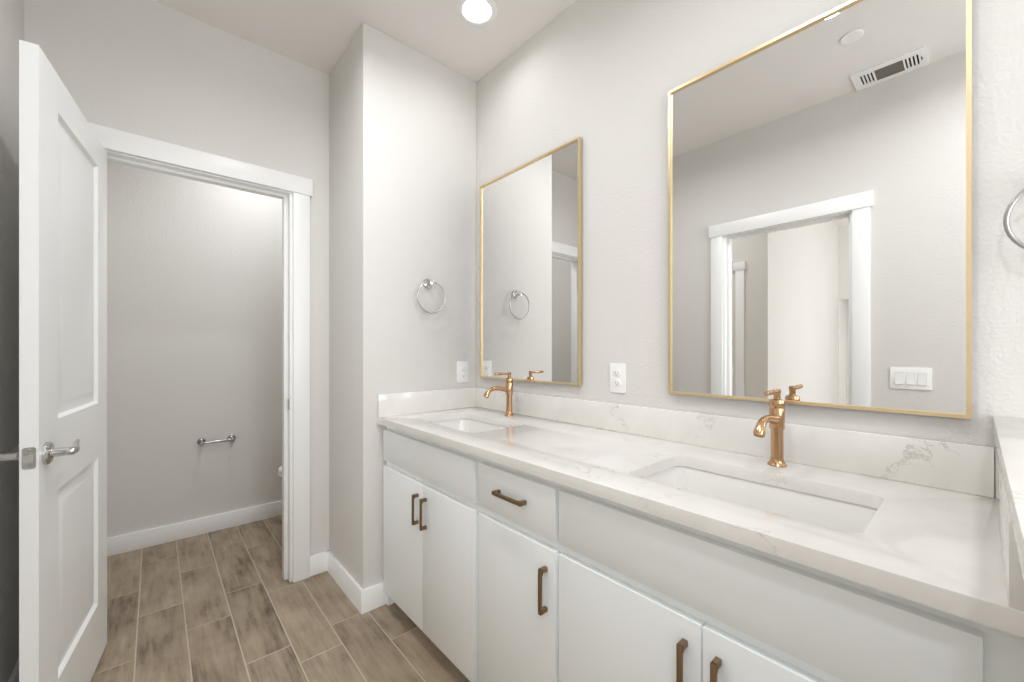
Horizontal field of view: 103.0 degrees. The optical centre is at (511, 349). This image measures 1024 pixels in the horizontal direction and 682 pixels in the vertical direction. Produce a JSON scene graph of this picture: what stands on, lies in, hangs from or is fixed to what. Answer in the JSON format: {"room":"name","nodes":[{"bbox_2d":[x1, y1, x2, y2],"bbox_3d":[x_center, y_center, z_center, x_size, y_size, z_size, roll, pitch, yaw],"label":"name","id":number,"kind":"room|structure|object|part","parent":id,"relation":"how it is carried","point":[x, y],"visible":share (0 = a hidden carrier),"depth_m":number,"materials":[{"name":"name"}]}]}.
{"room":"bathroom","nodes":[
{"label":"bathroom","id":0,"kind":"room"},
{"bbox_2d":[0,0,23,681],"bbox_3d":[-0.939,-0.154,0.422,0.115,2.747,5.148,0,0,-41],"label":"wall","id":1,"kind":"structure","parent":0,"point":[11,11],"depth_m":1.37,"materials":[{"name":"white paint"}]},
{"bbox_2d":[8,658,18,681],"bbox_3d":[-0.555,1.166,0.083,0.014,0.107,3.892,0,0,-41],"label":"baseboard","id":2,"kind":"structure","parent":1,"relation":"attached to","point":[14,677],"depth_m":1.41,"materials":[{"name":"white paint"}]},
{"bbox_2d":[0,40,106,681],"bbox_3d":[-1.481,0.196,1.374,0.160,2.024,0.732,0,0,-34],"label":"door","id":3,"kind":"structure","parent":1,"relation":"in","point":[60,454],"depth_m":1.24,"materials":[{"name":"white paint"}]},
{"bbox_3d":[-1.370,0.288,1.125,0.062,0.062,0.132,0,0,-34],"label":"lever handle","id":4,"kind":"part","parent":3,"relation":"part of","materials":[{"name":"silver metal"}]},
{"bbox_3d":[-1.281,0.288,1.080,0.025,0.057,0.003,0,0,-34],"label":"latch plate","id":5,"kind":"part","parent":3,"relation":"part of","materials":[{"name":"silver metal"}]},
{"bbox_3d":[-1.290,0.288,1.180,0.062,0.062,0.132,0,0,-34],"label":"lever handle","id":6,"kind":"part","parent":3,"relation":"part of","materials":[{"name":"silver metal"}]},
{"bbox_2d":[24,0,328,555],"bbox_3d":[-1.223,-0.154,2.163,1.753,2.747,0.115,0,0,-41],"label":"wall","id":7,"kind":"structure","parent":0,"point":[152,69],"depth_m":1.92,"materials":[{"name":"white paint"}]},
{"bbox_2d":[88,122,312,582],"bbox_3d":[-1.463,0.153,1.936,0.922,2.133,0.143,0,0,-41],"label":"door frame","id":8,"kind":"structure","parent":7,"relation":"attached to","point":[295,192],"depth_m":2.14,"materials":[{"name":"white paint"}]},
{"bbox_3d":[-1.425,-0.869,1.892,0.922,0.088,0.026,0,0,-41],"label":"head casing","id":9,"kind":"part","parent":8,"relation":"part of","materials":[{"name":"white paint"}]},
{"bbox_3d":[-1.119,0.197,2.165,0.080,2.045,0.019,0,0,-41],"label":"casing","id":10,"kind":"part","parent":8,"relation":"part of","materials":[{"name":"white paint"}]},
{"bbox_2d":[310,551,326,576],"bbox_3d":[-1.426,1.166,1.899,1.100,0.107,0.014,0,0,-41],"label":"baseboard","id":11,"kind":"structure","parent":7,"relation":"attached to","point":[318,562],"depth_m":2.22,"materials":[{"name":"white paint"}]},
{"bbox_2d":[107,161,281,537],"bbox_3d":[-1.895,-0.154,2.928,1.753,2.747,0.120,0,0,-41],"label":"wall","id":12,"kind":"structure","parent":0,"point":[194,268],"depth_m":2.66,"materials":[{"name":"white paint"}]},
{"bbox_2d":[107,500,281,556],"bbox_3d":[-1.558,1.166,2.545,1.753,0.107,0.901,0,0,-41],"label":"baseboard","id":13,"kind":"structure","parent":12,"relation":"attached to","point":[133,541],"depth_m":2.65,"materials":[{"name":"white paint"}]},
{"bbox_2d":[197,435,235,444],"bbox_3d":[-1.975,0.609,2.732,0.213,0.047,0.070,0,0,-41],"label":"toilet paper holder","id":14,"kind":"object","parent":12,"relation":"attached to","point":[201,441],"visible":1,"depth_m":2.71,"materials":[{"name":"silver metal"}]},
{"bbox_2d":[90,515,469,681],"bbox_3d":[-0.235,1.245,1.040,1.988,0.050,5.148,0,0,-41],"label":"floor","id":15,"kind":"structure","parent":0,"point":[215,606],"depth_m":1.82,"materials":[{"name":"beige tile"}]},
{"bbox_2d":[278,466,281,478],"bbox_3d":[-1.235,0.832,2.885,0.747,0.775,0.400,0,0,-41],"label":"toilet","id":16,"kind":"object","parent":15,"relation":"on","point":[280,467],"visible":0.07,"depth_m":2.63,"materials":[{"name":"white ceramic"}]},
{"bbox_2d":[383,427,480,681],"bbox_3d":[-0.169,0.786,1.836,0.590,0.868,0.751,0,0,-41],"label":"base cabinet","id":17,"kind":"object","parent":15,"relation":"on","point":[431,508],"visible":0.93,"depth_m":1.58,"materials":[{"name":"white paint"}]},
{"bbox_3d":[-0.481,0.845,1.802,0.021,0.593,0.372,0,0,-41],"label":"cabinet door","id":18,"kind":"part","parent":17,"relation":"part of","materials":[{"name":"white paint"}]},
{"bbox_3d":[-0.397,0.653,1.670,0.027,0.123,0.012,0,0,-41],"label":"bar pull","id":19,"kind":"part","parent":17,"relation":"part of","materials":[{"name":"brown metal"}]},
{"bbox_3d":[-0.353,0.653,1.620,0.027,0.123,0.012,0,0,-41],"label":"bar pull","id":20,"kind":"part","parent":17,"relation":"part of","materials":[{"name":"brown metal"}]},
{"bbox_3d":[-0.240,0.845,1.527,0.021,0.593,0.354,0,0,-41],"label":"cabinet door","id":21,"kind":"part","parent":17,"relation":"part of","materials":[{"name":"white paint"}]},
{"bbox_2d":[478,458,562,681],"bbox_3d":[0.201,0.786,1.415,0.590,0.868,0.371,0,0,-41],"label":"base cabinet","id":22,"kind":"object","parent":15,"relation":"on","point":[519,548],"visible":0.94,"depth_m":1.22,"materials":[{"name":"white paint"}]},
{"bbox_3d":[-0.011,0.446,1.229,0.027,0.012,0.132,0,0,-41],"label":"bar pull","id":23,"kind":"part","parent":22,"relation":"part of","materials":[{"name":"brown metal"}]},
{"bbox_3d":[0.009,0.450,1.243,0.021,0.144,0.350,0,0,-41],"label":"drawer","id":24,"kind":"part","parent":22,"relation":"part of","materials":[{"name":"white paint"}]},
{"bbox_3d":[0.084,0.662,1.121,0.027,0.124,0.012,0,0,-41],"label":"bar pull","id":25,"kind":"part","parent":22,"relation":"part of","materials":[{"name":"brown metal"}]},
{"bbox_2d":[559,485,1023,681],"bbox_3d":[0.584,0.786,0.979,0.590,0.868,0.789,0,0,-41],"label":"base cabinet","id":26,"kind":"object","parent":15,"relation":"on","point":[644,597],"visible":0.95,"depth_m":0.78,"materials":[{"name":"white paint"}]},
{"bbox_3d":[0.258,0.845,0.960,0.021,0.593,0.380,0,0,-41],"label":"cabinet door","id":27,"kind":"part","parent":26,"relation":"part of","materials":[{"name":"white paint"}]},
{"bbox_3d":[0.344,0.653,0.825,0.027,0.123,0.012,0,0,-41],"label":"bar pull","id":28,"kind":"part","parent":26,"relation":"part of","materials":[{"name":"brown metal"}]},
{"bbox_2d":[377,407,1023,637],"bbox_3d":[0.213,0.335,1.408,0.585,0.031,1.926,0,0,-41],"label":"countertop","id":29,"kind":"structure","parent":26,"relation":"on","point":[937,548],"depth_m":0.85,"materials":[{"name":"white stone"}]},
{"bbox_2d":[377,387,475,416],"bbox_3d":[-0.416,0.266,2.125,0.586,0.108,0.020,0,0,-41],"label":"side splash","id":30,"kind":"object","parent":29,"relation":"on","point":[390,404],"visible":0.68,"depth_m":2.08,"materials":[{"name":"white stone"}]},
{"bbox_2d":[430,418,507,432],"bbox_3d":[-0.198,0.425,1.828,0.356,0.146,0.535,0,0,-41],"label":"sink","id":31,"kind":"object","parent":29,"relation":"in","point":[463,424],"visible":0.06,"depth_m":2.04,"materials":[{"name":"white ceramic"}]},
{"bbox_2d":[483,372,513,415],"bbox_3d":[-0.063,0.214,1.940,0.178,0.212,0.047,0,0,-41],"label":"faucet","id":32,"kind":"object","parent":29,"relation":"on","point":[508,389],"visible":1,"depth_m":1.97,"materials":[{"name":"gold metal"}]},
{"bbox_3d":[-0.074,0.198,1.931,0.148,0.052,0.027,0,0,-41],"label":"spout","id":33,"kind":"part","parent":32,"relation":"part of","materials":[{"name":"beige metal"}]},
{"bbox_3d":[-0.044,0.122,1.957,0.100,0.028,0.019,0,0,-41],"label":"lever","id":34,"kind":"part","parent":32,"relation":"part of","materials":[{"name":"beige metal"}]},
{"bbox_2d":[643,466,877,532],"bbox_3d":[0.554,0.425,0.972,0.356,0.146,0.537,0,0,-41],"label":"sink","id":35,"kind":"object","parent":29,"relation":"in","point":[840,515],"visible":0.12,"depth_m":1.05,"materials":[{"name":"white ceramic"}]},
{"bbox_2d":[753,389,786,467],"bbox_3d":[0.686,0.214,1.087,0.178,0.212,0.047,0,0,-41],"label":"faucet","id":36,"kind":"object","parent":29,"relation":"on","point":[776,417],"visible":1,"depth_m":1.12,"materials":[{"name":"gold metal"}]},
{"bbox_3d":[0.675,0.198,1.078,0.148,0.052,0.027,0,0,-41],"label":"spout","id":37,"kind":"part","parent":36,"relation":"part of","materials":[{"name":"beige metal"}]},
{"bbox_3d":[0.705,0.122,1.104,0.100,0.028,0.019,0,0,-41],"label":"lever","id":38,"kind":"part","parent":36,"relation":"part of","materials":[{"name":"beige metal"}]},
{"bbox_2d":[995,447,1023,610],"bbox_3d":[0.843,0.266,0.692,0.584,0.108,0.018,0,0,-41],"label":"side splash","id":39,"kind":"object","parent":29,"relation":"on","point":[1014,580],"visible":0.67,"depth_m":0.51,"materials":[{"name":"white stone"}]},
{"bbox_3d":[0.388,0.653,0.775,0.027,0.123,0.012,0,0,-41],"label":"bar pull","id":40,"kind":"part","parent":26,"relation":"part of","materials":[{"name":"brown metal"}]},
{"bbox_3d":[0.505,0.845,0.678,0.021,0.593,0.364,0,0,-41],"label":"cabinet door","id":41,"kind":"part","parent":26,"relation":"part of","materials":[{"name":"white paint"}]},
{"bbox_2d":[153,0,574,82],"bbox_3d":[-0.235,-1.577,1.040,1.988,0.100,5.148,0,0,-41],"label":"ceiling","id":42,"kind":"structure","parent":0,"point":[315,34],"depth_m":1.91,"materials":[{"name":"white paint"}]},
{"bbox_2d":[456,0,496,25],"bbox_3d":[-0.157,-1.523,1.831,0.184,0.006,0.184,0,0,-41],"label":"recessed light","id":43,"kind":"object","parent":42,"relation":"in","point":[474,12],"visible":1,"depth_m":1.83,"materials":[{"name":"white plastic"}]},
{"bbox_2d":[329,23,475,588],"bbox_3d":[-0.610,-0.154,2.297,0.653,2.747,0.492,0,0,-41],"label":"wall","id":44,"kind":"structure","parent":0,"point":[402,122],"depth_m":2.07,"materials":[{"name":"white paint"}]},
{"bbox_2d":[327,550,386,614],"bbox_3d":[-0.798,1.166,2.123,0.167,0.107,0.506,0,0,-41],"label":"baseboard","id":45,"kind":"structure","parent":44,"relation":"attached to","point":[365,600],"depth_m":1.95,"materials":[{"name":"white paint"}]},
{"bbox_2d":[417,279,445,313],"bbox_3d":[-0.422,-0.277,2.096,0.167,0.184,0.055,0,0,-41],"label":"towel ring","id":46,"kind":"object","parent":44,"relation":"attached to","point":[427,283],"visible":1,"depth_m":2.09,"materials":[{"name":"silver metal"}]},
{"bbox_2d":[457,361,468,382],"bbox_3d":[-0.271,0.122,2.261,0.073,0.116,0.008,0,0,-41],"label":"power outlet","id":47,"kind":"object","parent":44,"relation":"attached to","point":[462,366],"visible":1,"depth_m":2.26,"materials":[{"name":"white plastic"}]},
{"bbox_2d":[476,0,1023,495],"bbox_3d":[0.467,-0.154,1.656,0.120,2.747,5.148,0,0,-41],"label":"wall","id":48,"kind":"structure","parent":0,"point":[600,72],"depth_m":1.51,"materials":[{"name":"white paint"}]},
{"bbox_2d":[480,136,581,385],"bbox_3d":[0.061,-0.379,2.011,0.020,1.065,0.707,0,0,-41],"label":"wall mirror","id":49,"kind":"object","parent":48,"relation":"attached to","point":[531,213],"visible":0.96,"depth_m":1.95,"materials":[{"name":"clear mirror"}]},
{"bbox_2d":[610,363,625,392],"bbox_3d":[0.418,0.112,1.614,0.008,0.116,0.073,0,0,-41],"label":"power outlet","id":50,"kind":"object","parent":48,"relation":"attached to","point":[617,370],"visible":1,"depth_m":1.61,"materials":[{"name":"white plastic"}]},
{"bbox_2d":[613,380,620,386],"bbox_3d":[0.416,0.131,1.613,0.003,0.027,0.033,0,0,-41],"label":"receptacle","id":51,"kind":"object","parent":50,"relation":"attached to","point":[616,383],"depth_m":1.61,"materials":[{"name":"grey plastic"}]},
{"bbox_2d":[613,370,620,376],"bbox_3d":[0.416,0.092,1.613,0.003,0.027,0.033,0,0,-41],"label":"receptacle","id":52,"kind":"object","parent":50,"relation":"attached to","point":[616,373],"depth_m":1.61,"materials":[{"name":"grey plastic"}]},
{"bbox_2d":[476,387,993,497],"bbox_3d":[0.426,0.266,1.594,0.021,0.108,1.886,0,0,-41],"label":"backsplash","id":53,"kind":"structure","parent":48,"relation":"attached to","point":[954,466],"depth_m":1.14,"materials":[{"name":"white stone"}]},
{"bbox_2d":[668,0,971,418],"bbox_3d":[0.792,-0.379,1.177,0.020,1.065,0.711,0,0,-41],"label":"wall mirror","id":54,"kind":"object","parent":48,"relation":"attached to","point":[820,174],"visible":1,"depth_m":1.10,"materials":[{"name":"clear mirror"}]},
{"bbox_2d":[1003,189,1023,248],"bbox_3d":[1.098,-0.277,0.803,0.055,0.184,0.167,0,0,-41],"label":"towel ring","id":55,"kind":"object","parent":48,"relation":"attached to","point":[1006,219],"visible":1,"depth_m":0.84,"materials":[{"name":"silver metal"}]},
{"bbox_3d":[0.736,0.696,0.515,0.980,1.047,0.107,0,0,-41],"label":"wall","id":56,"kind":"structure","parent":0,"visible":0},
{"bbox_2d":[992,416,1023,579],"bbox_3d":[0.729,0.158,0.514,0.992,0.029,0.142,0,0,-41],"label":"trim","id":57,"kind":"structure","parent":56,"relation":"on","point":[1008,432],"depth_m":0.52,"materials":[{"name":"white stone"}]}
]}

